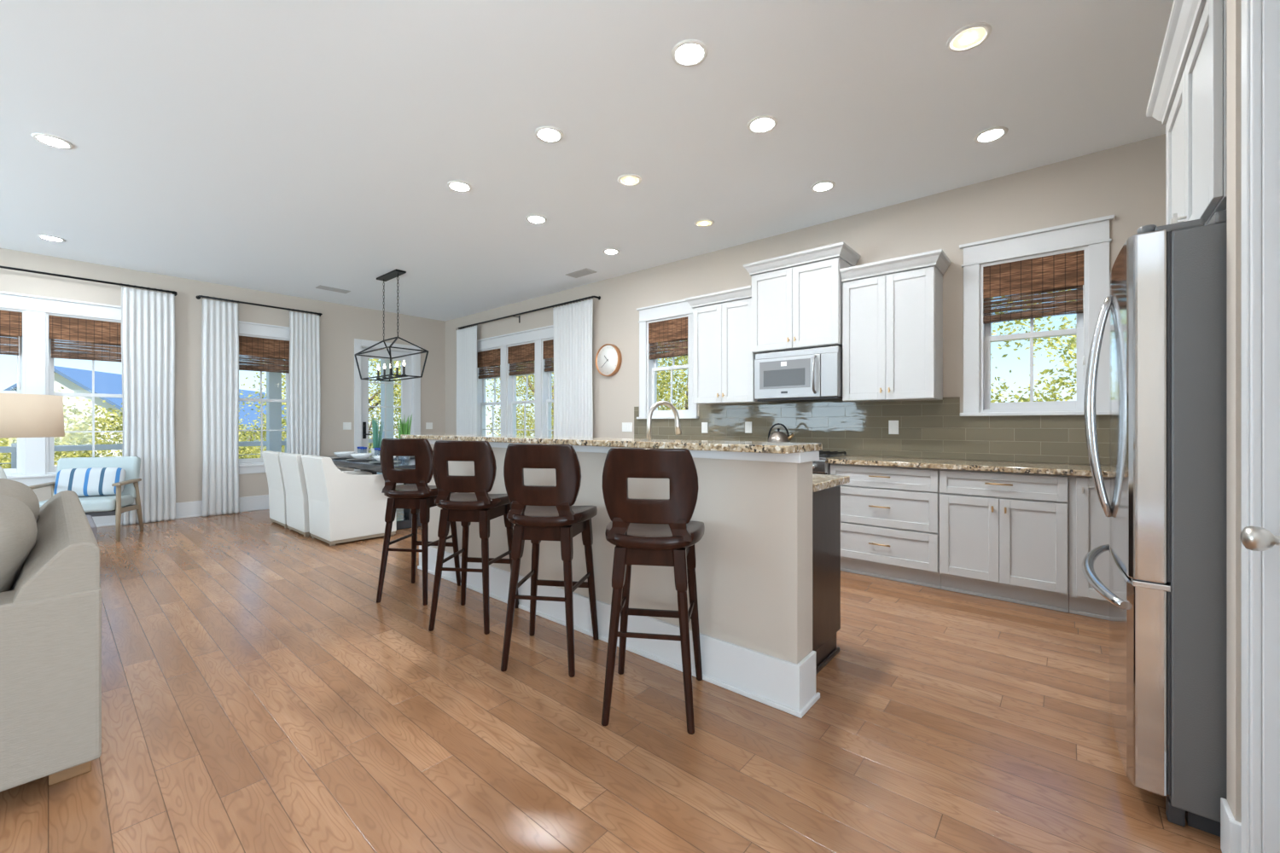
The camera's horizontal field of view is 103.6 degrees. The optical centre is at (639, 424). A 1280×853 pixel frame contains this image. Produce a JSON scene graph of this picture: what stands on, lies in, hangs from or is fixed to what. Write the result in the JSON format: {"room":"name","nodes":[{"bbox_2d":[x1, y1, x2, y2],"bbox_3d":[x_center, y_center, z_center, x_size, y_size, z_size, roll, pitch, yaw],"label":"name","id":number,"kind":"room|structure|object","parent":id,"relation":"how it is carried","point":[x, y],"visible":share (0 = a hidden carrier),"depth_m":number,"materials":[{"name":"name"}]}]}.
{"room":"open-plan kitchen","nodes":[
{"label":"open-plan kitchen","id":0,"kind":"room"},
{"bbox_2d":[0,248,445,503],"bbox_3d":[-6.445,-0.335,5.774,0.160,3.050,9.160,0,0,40],"label":"wall","id":1,"kind":"structure","parent":0,"point":[340,324],"depth_m":6.85,"materials":[{"name":"beige paint"}]},
{"bbox_2d":[0,308,25,476],"bbox_3d":[-6.925,-0.340,5.211,0.158,1.780,0.720,0,0,40],"label":"window","id":2,"kind":"structure","parent":1,"relation":"in","point":[20,470],"depth_m":5.43,"materials":[{"name":"white paint"}]},
{"bbox_2d":[0,290,122,486],"bbox_3d":[-6.905,-0.361,5.194,0.210,2.073,2.708,0,0,40],"label":"window","id":3,"kind":"structure","parent":1,"relation":"in","point":[50,468],"depth_m":5.52,"materials":[{"name":"white paint"}]},
{"bbox_2d":[0,309,22,389],"bbox_3d":[-6.880,-0.790,5.172,0.047,0.831,0.670,0,0,40],"label":"woven shade","id":4,"kind":"object","parent":3,"relation":"attached to","point":[10,322],"visible":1,"depth_m":5.37,"materials":[{"name":"brown wood"}]},
{"bbox_2d":[49,315,121,362],"bbox_3d":[-6.322,-0.790,5.827,0.047,0.831,0.670,0,0,40],"label":"woven shade","id":5,"kind":"object","parent":3,"relation":"attached to","point":[97,333],"visible":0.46,"depth_m":5.77,"materials":[{"name":"brown wood"}]},
{"bbox_2d":[0,265,177,296],"bbox_3d":[-6.992,-1.604,4.920,0.114,0.123,3.678,0,0,40],"label":"curtain rod","id":6,"kind":"object","parent":1,"relation":"attached to","point":[1,266],"visible":0.88,"depth_m":5.69,"materials":[{"name":"black metal"}]},
{"bbox_2d":[120,283,176,525],"bbox_3d":[-5.941,-0.237,6.087,0.050,2.842,0.496,0,0,40],"label":"curtain","id":7,"kind":"object","parent":6,"relation":"hanging from","point":[148,317],"visible":0.97,"depth_m":6.10,"materials":[{"name":"white fabric"}]},
{"bbox_2d":[92,494,269,527],"bbox_3d":[-6.372,1.090,5.712,0.030,0.200,8.840,0,0,40],"label":"baseboard","id":8,"kind":"structure","parent":1,"relation":"attached to","point":[188,509],"depth_m":6.47,"materials":[{"name":"white paint"}]},
{"bbox_2d":[195,295,322,316],"bbox_3d":[-5.223,-1.642,6.999,0.112,0.047,1.428,0,0,40],"label":"curtain rod","id":9,"kind":"object","parent":1,"relation":"attached to","point":[197,297],"visible":0.9,"depth_m":6.88,"materials":[{"name":"black metal"}]},
{"bbox_2d":[201,295,239,517],"bbox_3d":[-5.502,-0.237,6.603,0.052,2.842,0.411,0,0,40],"label":"curtain","id":10,"kind":"object","parent":9,"relation":"hanging from","point":[219,325],"visible":1,"depth_m":6.59,"materials":[{"name":"white fabric"}]},
{"bbox_2d":[287,308,320,456],"bbox_3d":[-4.882,-0.237,7.332,0.045,2.842,0.426,0,0,40],"label":"curtain","id":11,"kind":"object","parent":9,"relation":"hanging from","point":[305,380],"visible":0.76,"depth_m":7.33,"materials":[{"name":"white fabric"}]},
{"bbox_2d":[238,320,290,474],"bbox_3d":[-5.308,-0.361,7.071,0.210,2.073,0.988,0,0,40],"label":"window","id":12,"kind":"structure","parent":1,"relation":"in","point":[249,461],"depth_m":7.06,"materials":[{"name":"white paint"}]},
{"bbox_2d":[238,335,289,373],"bbox_3d":[-5.282,-0.790,7.050,0.047,0.831,0.670,0,0,40],"label":"woven shade","id":13,"kind":"object","parent":12,"relation":"attached to","point":[262,348],"visible":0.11,"depth_m":7.05,"materials":[{"name":"brown wood"}]},
{"bbox_2d":[354,338,420,485],"bbox_3d":[-4.213,-0.080,8.379,0.182,2.540,1.060,0,0,40],"label":"door","id":14,"kind":"structure","parent":1,"relation":"in","point":[410,389],"depth_m":8.29,"materials":[{"name":"white paint"}]},
{"bbox_2d":[0,0,1174,321],"bbox_3d":[-1.788,-1.935,1.810,12.470,0.150,9.240,0,0,40],"label":"ceiling","id":15,"kind":"structure","parent":0,"point":[291,148],"depth_m":3.07,"materials":[{"name":"white paint"}]},
{"bbox_2d":[37,234,65,242],"bbox_3d":[-5.874,-1.855,5.025,0.184,0.008,0.184,0,0,40],"label":"recessed light","id":16,"kind":"object","parent":15,"relation":"in","point":[43,236],"visible":1,"depth_m":5.02,"materials":[{"name":"white plastic"}]},
{"bbox_2d":[31,133,74,149],"bbox_3d":[-3.848,-1.855,3.301,0.184,0.008,0.184,0,0,40],"label":"recessed light","id":17,"kind":"object","parent":15,"relation":"in","point":[49,140],"visible":1,"depth_m":3.29,"materials":[{"name":"white plastic"}]},
{"bbox_2d":[354,268,428,381],"bbox_3d":[-3.096,-1.213,6.253,1.019,1.294,0.470,0,0,40],"label":"chandelier","id":18,"kind":"object","parent":15,"relation":"hanging from","point":[396,273],"visible":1,"depth_m":6.20,"materials":[{"name":"black metal"}]},
{"bbox_2d":[447,180,471,191],"bbox_3d":[-1.409,-1.855,3.930,0.184,0.008,0.184,0,0,40],"label":"recessed light","id":19,"kind":"object","parent":15,"relation":"in","point":[459,186],"visible":1,"depth_m":3.92,"materials":[{"name":"white plastic"}]},
{"bbox_2d":[526,215,546,223],"bbox_3d":[-0.938,-1.855,4.560,0.184,0.008,0.184,0,0,40],"label":"recessed light","id":20,"kind":"object","parent":15,"relation":"in","point":[532,218],"visible":1,"depth_m":4.55,"materials":[{"name":"white plastic"}]},
{"bbox_2d":[534,126,563,143],"bbox_3d":[-0.582,-1.855,3.227,0.184,0.008,0.184,0,0,40],"label":"recessed light","id":21,"kind":"object","parent":15,"relation":"in","point":[546,134],"visible":1,"depth_m":3.22,"materials":[{"name":"white plastic"}]},
{"bbox_2d":[565,268,596,278],"bbox_3d":[-0.725,-1.856,6.184,0.380,0.008,0.180,0,0,40],"label":"ceiling vent","id":22,"kind":"object","parent":15,"relation":"in","point":[580,273],"visible":1,"depth_m":6.18,"materials":[{"name":"grey"}]},
{"bbox_2d":[617,174,641,186],"bbox_3d":[-0.077,-1.855,3.828,0.184,0.008,0.184,0,0,40],"label":"recessed light","id":23,"kind":"object","parent":15,"relation":"in","point":[626,179],"visible":1,"depth_m":3.82,"materials":[{"name":"white plastic"}]},
{"bbox_2d":[670,39,708,66],"bbox_3d":[0.248,-1.855,2.521,0.184,0.008,0.184,0,0,40],"label":"recessed light","id":24,"kind":"object","parent":15,"relation":"in","point":[688,52],"visible":1,"depth_m":2.51,"materials":[{"name":"white plastic"}]},
{"bbox_2d":[694,218,714,226],"bbox_3d":[0.593,-1.855,4.643,0.184,0.008,0.184,0,0,40],"label":"recessed light","id":25,"kind":"object","parent":15,"relation":"in","point":[701,223],"visible":1,"depth_m":4.63,"materials":[{"name":"white plastic"}]},
{"bbox_2d":[747,115,777,133],"bbox_3d":[0.757,-1.855,3.118,0.184,0.008,0.184,0,0,40],"label":"recessed light","id":26,"kind":"object","parent":15,"relation":"in","point":[763,124],"visible":1,"depth_m":3.11,"materials":[{"name":"white plastic"}]},
{"bbox_2d":[810,180,835,191],"bbox_3d":[1.429,-1.855,3.932,0.184,0.008,0.184,0,0,40],"label":"recessed light","id":27,"kind":"object","parent":15,"relation":"in","point":[823,186],"visible":1,"depth_m":3.92,"materials":[{"name":"white plastic"}]},
{"bbox_2d":[946,22,992,52],"bbox_3d":[1.579,-1.855,2.418,0.184,0.008,0.184,0,0,40],"label":"recessed light","id":28,"kind":"object","parent":15,"relation":"in","point":[971,36],"visible":1,"depth_m":2.41,"materials":[{"name":"white plastic"}]},
{"bbox_2d":[973,126,1008,143],"bbox_3d":[2.251,-1.855,3.232,0.184,0.008,0.184,0,0,40],"label":"recessed light","id":29,"kind":"object","parent":15,"relation":"in","point":[992,134],"visible":1,"depth_m":3.22,"materials":[{"name":"white plastic"}]},
{"bbox_2d":[0,508,1221,852],"bbox_3d":[-1.788,1.250,1.810,12.470,0.120,9.240,0,0,40],"label":"floor","id":30,"kind":"structure","parent":0,"point":[258,695],"depth_m":1.96,"materials":[{"name":"brown wood"}]},
{"bbox_2d":[0,478,101,792],"bbox_3d":[-2.901,0.726,1.914,2.008,0.928,1.075,0,0,40],"label":"sofa","id":31,"kind":"object","parent":30,"relation":"on","point":[50,591],"visible":1,"depth_m":1.62,"materials":[{"name":"fabric"}]},
{"bbox_2d":[0,494,37,592],"bbox_3d":[-2.446,0.525,1.799,0.847,0.526,0.374,0,0,40],"label":"cushion","id":32,"kind":"object","parent":31,"relation":"on","point":[18,524],"depth_m":1.72,"materials":[{"name":"fabric"}]},
{"bbox_2d":[0,478,40,521],"bbox_3d":[-3.066,0.525,2.327,0.847,0.526,0.374,0,0,40],"label":"cushion","id":33,"kind":"object","parent":31,"relation":"on","point":[19,491],"depth_m":2.31,"materials":[{"name":"fabric"}]},
{"bbox_2d":[28,456,143,541],"bbox_3d":[-5.792,0.775,5.282,0.702,0.836,0.682,0,0,-28],"label":"armchair","id":34,"kind":"object","parent":30,"relation":"on","point":[119,503],"visible":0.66,"depth_m":5.39,"materials":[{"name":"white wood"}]},
{"bbox_2d":[39,494,133,512],"bbox_3d":[-5.765,0.827,5.232,0.606,0.123,0.540,0,0,-28],"label":"seat cushion","id":35,"kind":"object","parent":34,"relation":"on","point":[109,503],"depth_m":5.13,"materials":[{"name":"blue fabric"}]},
{"bbox_2d":[53,467,125,496],"bbox_3d":[-5.821,0.610,5.336,0.530,0.294,0.173,0,0,-26],"label":"lumbar pillow","id":36,"kind":"object","parent":34,"relation":"on","point":[93,481],"visible":0.83,"depth_m":5.29,"materials":[{"name":"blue fabric"}]},
{"bbox_2d":[52,456,140,499],"bbox_3d":[-5.901,0.596,5.488,0.640,0.479,0.216,0,0,-28],"label":"cushion","id":37,"kind":"object","parent":34,"relation":"on","point":[131,465],"depth_m":5.53,"materials":[{"name":"white fabric"}]},
{"bbox_2d":[86,515,97,541],"bbox_3d":[-4.478,0.970,3.765,0.720,0.440,0.540,0,0,40],"label":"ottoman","id":38,"kind":"object","parent":30,"relation":"on","point":[94,528],"visible":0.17,"depth_m":3.75,"materials":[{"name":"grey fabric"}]},
{"bbox_2d":[261,450,338,528],"bbox_3d":[-4.099,0.754,6.146,0.606,0.872,0.712,0,0,40],"label":"dining chair","id":39,"kind":"object","parent":30,"relation":"on","point":[271,461],"visible":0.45,"depth_m":5.88,"materials":[{"name":"grey fabric"}]},
{"bbox_2d":[279,453,359,536],"bbox_3d":[-3.581,0.754,5.705,0.606,0.872,0.712,0,0,40],"label":"dining chair","id":40,"kind":"object","parent":30,"relation":"on","point":[297,506],"visible":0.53,"depth_m":5.41,"materials":[{"name":"grey fabric"}]},
{"bbox_2d":[301,454,396,546],"bbox_3d":[-3.059,0.754,5.301,0.606,0.872,0.712,0,0,40],"label":"dining chair","id":41,"kind":"object","parent":30,"relation":"on","point":[344,507],"visible":0.95,"depth_m":5.06,"materials":[{"name":"grey fabric"}]},
{"bbox_2d":[325,455,421,529],"bbox_3d":[-3.114,0.809,6.255,2.350,0.762,1.040,0,0,40],"label":"dining table","id":42,"kind":"object","parent":30,"relation":"on","point":[405,523],"visible":0.16,"depth_m":5.74,"materials":[{"name":"grey wood"}]},
{"bbox_2d":[371,414,383,458],"bbox_3d":[-3.392,0.152,6.498,0.150,0.552,0.140,0,0,40],"label":"table plant","id":43,"kind":"object","parent":42,"relation":"on","point":[376,444],"visible":0.71,"depth_m":6.46,"materials":[{"name":"green plant"}]},
{"bbox_2d":[396,414,412,460],"bbox_3d":[-2.815,0.150,6.005,0.164,0.555,0.144,0,0,40],"label":"table plant","id":44,"kind":"object","parent":42,"relation":"on","point":[404,428],"visible":0.61,"depth_m":5.98,"materials":[{"name":"green plant"}]},
{"bbox_2d":[376,438,460,605],"bbox_3d":[-1.550,0.642,3.549,0.428,1.095,0.446,0,0,9],"label":"bar stool","id":45,"kind":"object","parent":30,"relation":"on","point":[421,497],"visible":0.95,"depth_m":3.37,"materials":[{"name":"brown wood"}]},
{"bbox_2d":[428,441,518,634],"bbox_3d":[-1.010,0.642,3.093,0.428,1.095,0.446,0,0,8],"label":"bar stool","id":46,"kind":"object","parent":30,"relation":"on","point":[472,503],"visible":0.97,"depth_m":2.92,"materials":[{"name":"brown wood"}]},
{"bbox_2d":[500,443,598,677],"bbox_3d":[-0.458,0.642,2.615,0.428,1.095,0.446,0,0,9],"label":"bar stool","id":47,"kind":"object","parent":30,"relation":"on","point":[538,514],"visible":1,"depth_m":2.44,"materials":[{"name":"brown wood"}]},
{"bbox_2d":[601,448,704,734],"bbox_3d":[0.062,0.642,2.177,0.428,1.095,0.446,0,0,9],"label":"bar stool","id":48,"kind":"object","parent":30,"relation":"on","point":[660,532],"visible":1,"depth_m":2.00,"materials":[{"name":"brown wood"}]},
{"bbox_2d":[812,485,840,674],"bbox_3d":[-0.283,0.753,3.494,3.140,0.873,0.623,0,0,40],"label":"base cabinet","id":49,"kind":"object","parent":30,"relation":"on","point":[826,503],"visible":0.09,"depth_m":2.53,"materials":[{"name":"brown wood"}]},
{"bbox_2d":[812,473,849,492],"bbox_3d":[-0.284,0.296,3.500,3.180,0.036,0.627,0,0,40],"label":"countertop","id":50,"kind":"structure","parent":49,"relation":"on","point":[820,482],"depth_m":2.54,"materials":[{"name":"stone"}]},
{"bbox_2d":[646,401,681,439],"bbox_3d":[0.136,0.064,3.211,0.269,0.429,0.107,0,0,-30],"label":"faucet","id":51,"kind":"object","parent":50,"relation":"on","point":[677,427],"visible":0.65,"depth_m":3.17,"materials":[{"name":"silver metal"}]},
{"bbox_2d":[812,450,849,475],"bbox_3d":[1.376,0.714,4.479,0.752,0.952,0.650,0,0,40],"label":"range","id":52,"kind":"object","parent":30,"relation":"on","point":[821,467],"visible":0.16,"depth_m":4.08,"materials":[{"name":"silver metal"}]},
{"bbox_2d":[768,423,794,442],"bbox_3d":[1.280,0.113,4.641,0.209,0.248,0.200,0,0,-20],"label":"kettle","id":53,"kind":"object","parent":52,"relation":"on","point":[778,436],"visible":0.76,"depth_m":4.59,"materials":[{"name":"silver"}]},
{"bbox_2d":[819,453,849,459],"bbox_3d":[1.395,0.277,4.501,0.752,0.017,0.593,0,0,40],"label":"cooktop","id":54,"kind":"object","parent":52,"relation":"in","point":[822,456],"depth_m":4.17,"materials":[{"name":"silver metal"}]},
{"bbox_2d":[830,463,941,588],"bbox_3d":[1.992,0.753,4.021,0.770,0.874,0.572,0,0,40],"label":"base cabinet","id":55,"kind":"object","parent":30,"relation":"on","point":[890,515],"visible":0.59,"depth_m":3.79,"materials":[{"name":"grey paint"}]},
{"bbox_2d":[939,469,1068,612],"bbox_3d":[2.554,0.753,3.542,0.702,0.874,0.572,0,0,40],"label":"base cabinet","id":56,"kind":"object","parent":30,"relation":"on","point":[1003,536],"visible":0.96,"depth_m":3.33,"materials":[{"name":"grey paint"}]},
{"bbox_2d":[1069,475,1109,620],"bbox_3d":[3.165,0.753,3.023,0.898,0.874,0.571,0,0,40],"label":"base cabinet","id":57,"kind":"object","parent":30,"relation":"on","point":[1089,526],"visible":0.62,"depth_m":3.08,"materials":[{"name":"grey paint"}]},
{"bbox_2d":[827,455,1109,477],"bbox_3d":[2.606,0.296,3.491,2.395,0.036,0.565,0,0,40],"label":"countertop","id":58,"kind":"structure","parent":57,"relation":"on","point":[1006,467],"depth_m":3.51,"materials":[{"name":"stone"}]},
{"bbox_2d":[1082,209,1226,837],"bbox_3d":[2.111,0.288,1.640,1.011,1.803,0.917,0,0,40],"label":"fridge","id":59,"kind":"object","parent":30,"relation":"on","point":[1166,305],"visible":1,"depth_m":1.50,"materials":[{"name":"grey"}]},
{"bbox_3d":[-3.857,0.889,2.967,0.520,0.607,0.520,0,0,40],"label":"end table","id":60,"kind":"object","parent":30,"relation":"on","visible":0},
{"bbox_2d":[0,393,64,479],"bbox_3d":[-3.832,0.204,2.966,0.584,0.762,0.584,0,0,40],"label":"table lamp","id":61,"kind":"object","parent":60,"relation":"on","point":[21,416],"visible":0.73,"depth_m":2.94,"materials":[{"name":"fabric"}]},
{"bbox_2d":[427,444,812,664],"bbox_3d":[-0.526,0.674,3.183,3.223,1.032,0.163,0,0,40],"label":"wall","id":62,"kind":"structure","parent":0,"point":[753,555],"depth_m":2.29,"materials":[{"name":"beige paint"}]},
{"bbox_2d":[417,545,820,718],"bbox_3d":[-0.526,1.089,3.173,3.270,0.202,0.206,0,0,40],"label":"baseboard","id":63,"kind":"structure","parent":62,"relation":"attached to","point":[788,687],"depth_m":2.40,"materials":[{"name":"white paint"}]},
{"bbox_2d":[427,439,819,463],"bbox_3d":[-0.527,0.137,3.182,3.267,0.042,0.207,0,0,40],"label":"trim","id":64,"kind":"structure","parent":62,"relation":"on","point":[800,457],"depth_m":2.24,"materials":[{"name":"white paint"}]},
{"bbox_2d":[400,434,822,453],"bbox_3d":[-0.570,0.099,3.154,3.304,0.032,0.365,0,0,40],"label":"countertop","id":65,"kind":"structure","parent":64,"relation":"on","point":[712,445],"depth_m":2.45,"materials":[{"name":"stone"}]},
{"bbox_2d":[445,133,1165,593],"bbox_3d":[0.272,-0.335,5.967,9.820,3.050,0.160,0,0,40],"label":"wall","id":66,"kind":"structure","parent":0,"point":[1127,182],"depth_m":4.20,"materials":[{"name":"beige paint"}]},
{"bbox_2d":[477,347,500,435],"bbox_3d":[-2.408,-0.340,8.249,0.720,1.780,0.158,0,0,40],"label":"window","id":67,"kind":"structure","parent":66,"relation":"in","point":[481,404],"depth_m":8.43,"materials":[{"name":"white paint"}]},
{"bbox_2d":[477,325,553,436],"bbox_3d":[-1.770,-0.361,7.671,2.708,2.073,0.210,0,0,40],"label":"window","id":68,"kind":"structure","parent":66,"relation":"in","point":[511,380],"depth_m":7.84,"materials":[{"name":"white paint"}]},
{"bbox_2d":[477,348,500,399],"bbox_3d":[-2.447,-0.800,8.203,0.670,0.811,0.047,0,0,40],"label":"woven shade","id":69,"kind":"object","parent":68,"relation":"attached to","point":[487,359],"visible":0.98,"depth_m":8.18,"materials":[{"name":"brown wood"}]},
{"bbox_2d":[507,343,535,397],"bbox_3d":[-1.792,-0.800,7.646,0.670,0.811,0.047,0,0,40],"label":"woven shade","id":70,"kind":"object","parent":68,"relation":"attached to","point":[521,354],"visible":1,"depth_m":7.62,"materials":[{"name":"brown wood"}]},
{"bbox_2d":[543,339,553,372],"bbox_3d":[-1.137,-0.800,7.089,0.670,0.811,0.047,0,0,40],"label":"woven shade","id":71,"kind":"object","parent":68,"relation":"attached to","point":[548,345],"visible":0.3,"depth_m":7.22,"materials":[{"name":"brown wood"}]},
{"bbox_2d":[458,296,600,329],"bbox_3d":[-1.816,-1.604,7.564,3.338,0.123,0.114,0,0,40],"label":"curtain rod","id":72,"kind":"object","parent":66,"relation":"attached to","point":[590,297],"visible":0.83,"depth_m":7.30,"materials":[{"name":"black metal"}]},
{"bbox_2d":[455,324,477,435],"bbox_3d":[-2.906,-0.237,8.435,0.676,2.842,0.052,0,0,40],"label":"curtain","id":73,"kind":"object","parent":72,"relation":"hanging from","point":[466,338],"visible":0.68,"depth_m":8.41,"materials":[{"name":"white fabric"}]},
{"bbox_2d":[552,296,593,437],"bbox_3d":[-0.907,-0.237,6.734,0.806,2.842,0.050,0,0,40],"label":"curtain","id":74,"kind":"object","parent":72,"relation":"hanging from","point":[572,322],"visible":0.73,"depth_m":6.71,"materials":[{"name":"white fabric"}]},
{"bbox_2d":[541,337,553,436],"bbox_3d":[-1.098,-0.340,7.134,0.720,1.780,0.158,0,0,40],"label":"window","id":75,"kind":"structure","parent":66,"relation":"in","point":[546,376],"depth_m":7.32,"materials":[{"name":"white paint"}]},
{"bbox_2d":[595,343,622,376],"bbox_3d":[-0.403,-0.815,6.395,0.410,0.410,0.062,0,0,40],"label":"wall clock","id":76,"kind":"object","parent":66,"relation":"attached to","point":[608,358],"visible":1,"depth_m":6.37,"materials":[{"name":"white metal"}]},
{"bbox_2d":[636,299,698,418],"bbox_3d":[0.355,-0.731,5.863,0.878,1.334,0.210,0,0,40],"label":"window","id":77,"kind":"structure","parent":66,"relation":"in","point":[652,365],"depth_m":5.94,"materials":[{"name":"white paint"}]},
{"bbox_2d":[648,316,688,387],"bbox_3d":[0.333,-0.818,5.838,0.608,0.816,0.047,0,0,40],"label":"woven shade","id":78,"kind":"object","parent":77,"relation":"attached to","point":[672,330],"visible":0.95,"depth_m":5.82,"materials":[{"name":"brown wood"}]},
{"bbox_2d":[685,285,768,405],"bbox_3d":[0.875,-0.756,5.095,0.748,1.088,0.384,0,0,40],"label":"upper cabinet","id":79,"kind":"object","parent":66,"relation":"attached to","point":[724,358],"visible":0.94,"depth_m":4.96,"materials":[{"name":"grey paint"}]},
{"bbox_2d":[743,241,860,354],"bbox_3d":[1.452,-1.081,4.568,0.916,0.818,0.439,0,0,40],"label":"upper cabinet","id":80,"kind":"object","parent":66,"relation":"attached to","point":[797,297],"visible":0.96,"depth_m":4.41,"materials":[{"name":"grey paint"}]},
{"bbox_2d":[754,345,842,402],"bbox_3d":[1.458,-0.433,4.540,0.756,0.437,0.472,0,0,40],"label":"microwave","id":81,"kind":"object","parent":80,"relation":"attached to","point":[813,374],"visible":0.95,"depth_m":4.38,"materials":[{"name":"silver metal"}]},
{"bbox_2d":[634,396,1109,465],"bbox_3d":[1.829,0.030,4.529,4.985,0.491,0.008,0,0,40],"label":"backsplash","id":82,"kind":"structure","parent":66,"relation":"attached to","point":[933,429],"depth_m":4.21,"materials":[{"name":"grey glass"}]},
{"bbox_2d":[888,420,898,434],"bbox_3d":[2.142,0.025,4.252,0.078,0.116,0.009,0,0,40],"label":"wall plate","id":83,"kind":"object","parent":66,"relation":"attached to","point":[893,425],"visible":1,"depth_m":4.25,"materials":[{"name":"white plastic"}]},
{"bbox_2d":[839,249,950,402],"bbox_3d":[2.061,-0.743,4.085,0.736,1.095,0.384,0,0,40],"label":"upper cabinet","id":84,"kind":"object","parent":66,"relation":"attached to","point":[893,308],"visible":1,"depth_m":3.97,"materials":[{"name":"grey paint"}]},
{"bbox_2d":[959,215,1114,416],"bbox_3d":[2.885,-0.731,3.710,0.883,1.334,0.210,0,0,40],"label":"window","id":85,"kind":"structure","parent":66,"relation":"in","point":[986,338],"depth_m":3.66,"materials":[{"name":"white paint"}]},
{"bbox_2d":[983,250,1085,365],"bbox_3d":[2.863,-0.818,3.684,0.613,0.816,0.047,0,0,40],"label":"woven shade","id":86,"kind":"object","parent":85,"relation":"attached to","point":[1062,271],"visible":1,"depth_m":3.65,"materials":[{"name":"brown wood"}]},
{"bbox_2d":[1226,0,1241,822],"bbox_3d":[1.545,-0.335,0.707,0.764,3.050,1.180,0,0,40],"label":"wall","id":87,"kind":"structure","parent":0,"point":[1233,7],"depth_m":1.34,"materials":[{"name":"beige paint"}]},
{"bbox_2d":[1220,797,1241,852],"bbox_3d":[1.602,1.117,1.356,0.036,0.145,0.118,0,0,40],"label":"baseboard","id":88,"kind":"structure","parent":87,"relation":"attached to","point":[1230,829],"depth_m":1.34,"materials":[{"name":"white paint"}]},
{"bbox_2d":[1240,0,1279,852],"bbox_3d":[1.279,-0.075,0.879,0.191,2.530,1.027,0,0,40],"label":"door","id":89,"kind":"structure","parent":87,"relation":"in","point":[1260,19],"depth_m":1.23,"materials":[{"name":"white paint"}]},
{"bbox_3d":[3.108,-0.335,1.839,0.150,3.050,2.770,0,0,40],"label":"wall","id":90,"kind":"structure","parent":0,"visible":0},
{"bbox_2d":[1146,0,1226,225],"bbox_3d":[2.232,-1.010,1.574,0.839,0.730,0.970,0,0,40],"label":"upper cabinet","id":91,"kind":"object","parent":90,"relation":"attached to","point":[1188,95],"visible":0.59,"depth_m":1.66,"materials":[{"name":"grey paint"}]},
{"label":"outside","id":92,"kind":"structure","parent":0,"visible":0},
{"bbox_3d":[-23.980,4.540,33.540,200.000,0.300,200.000,0,0,40],"label":"ground","id":93,"kind":"structure","parent":92,"visible":0},
{"bbox_2d":[0,411,119,468],"bbox_3d":[-15.815,1.829,12.021,5.033,5.148,4.926,0,0,-23],"label":"tree","id":94,"kind":"object","parent":93,"relation":"on","point":[96,437],"visible":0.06,"depth_m":13.06,"materials":[{"name":"green plant"}]},
{"bbox_2d":[0,386,266,468],"bbox_3d":[-10.542,1.829,10.302,5.033,5.148,4.926,0,0,5],"label":"tree","id":95,"kind":"object","parent":93,"relation":"on","point":[107,421],"visible":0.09,"depth_m":9.50,"materials":[{"name":"green plant"}]},
{"bbox_2d":[0,366,286,466],"bbox_3d":[-27.278,0.940,30.437,8.200,6.900,18.600,0,0,-14],"label":"outdoor backdrop","id":96,"kind":"structure","parent":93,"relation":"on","point":[77,381],"depth_m":22.17,"materials":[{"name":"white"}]},
{"bbox_2d":[238,414,286,459],"bbox_3d":[-12.972,1.829,16.013,4.926,5.148,5.033,0,0,-8],"label":"tree","id":97,"kind":"object","parent":93,"relation":"on","point":[251,433],"visible":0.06,"depth_m":16.39,"materials":[{"name":"green plant"}]},
{"bbox_2d":[238,358,401,453],"bbox_3d":[-8.092,0.143,14.476,6.392,8.510,5.876,0,0,-11],"label":"tree","id":98,"kind":"object","parent":93,"relation":"on","point":[396,393],"visible":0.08,"depth_m":14.10,"materials":[{"name":"green plant"}]},
{"bbox_2d":[485,359,553,436],"bbox_3d":[-2.648,0.143,16.772,5.876,8.510,6.392,0,0,-12],"label":"tree","id":99,"kind":"object","parent":93,"relation":"on","point":[531,386],"visible":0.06,"depth_m":15.62,"materials":[{"name":"green plant"}]},
{"bbox_2d":[551,340,687,424],"bbox_3d":[0.944,0.143,11.598,5.876,8.510,6.392,0,0,-16],"label":"tree","id":100,"kind":"object","parent":93,"relation":"on","point":[665,382],"visible":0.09,"depth_m":10.12,"materials":[{"name":"green plant"}]},
{"bbox_2d":[990,289,1076,402],"bbox_3d":[6.818,0.884,7.008,5.113,7.031,5.065,0,0,43],"label":"tree","id":101,"kind":"object","parent":93,"relation":"on","point":[1071,343],"visible":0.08,"depth_m":7.93,"materials":[{"name":"green plant"}]},
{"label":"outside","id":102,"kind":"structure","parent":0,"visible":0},
{"bbox_3d":[-6.678,1.310,7.259,2.120,0.160,12.800,0,0,40],"label":"porch deck","id":103,"kind":"object","parent":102,"visible":0},
{"bbox_2d":[0,436,380,474],"bbox_3d":[-7.262,0.740,7.822,0.100,0.980,12.300,0,0,40],"label":"porch railing","id":104,"kind":"object","parent":103,"relation":"on","point":[13,449],"visible":0.06,"depth_m":7.10,"materials":[{"name":"white paint"}]},
{"bbox_2d":[266,358,281,452],"bbox_3d":[-6.262,-0.149,8.612,0.260,2.758,0.260,0,0,40],"label":"porch column","id":105,"kind":"structure","parent":103,"relation":"on","point":[273,380],"depth_m":8.54,"materials":[{"name":"white paint"}]},
{"bbox_2d":[380,359,393,474],"bbox_3d":[-5.043,-0.149,10.044,0.260,2.758,0.260,0,0,40],"label":"porch column","id":106,"kind":"structure","parent":103,"relation":"on","point":[389,387],"depth_m":9.99,"materials":[{"name":"white paint"}]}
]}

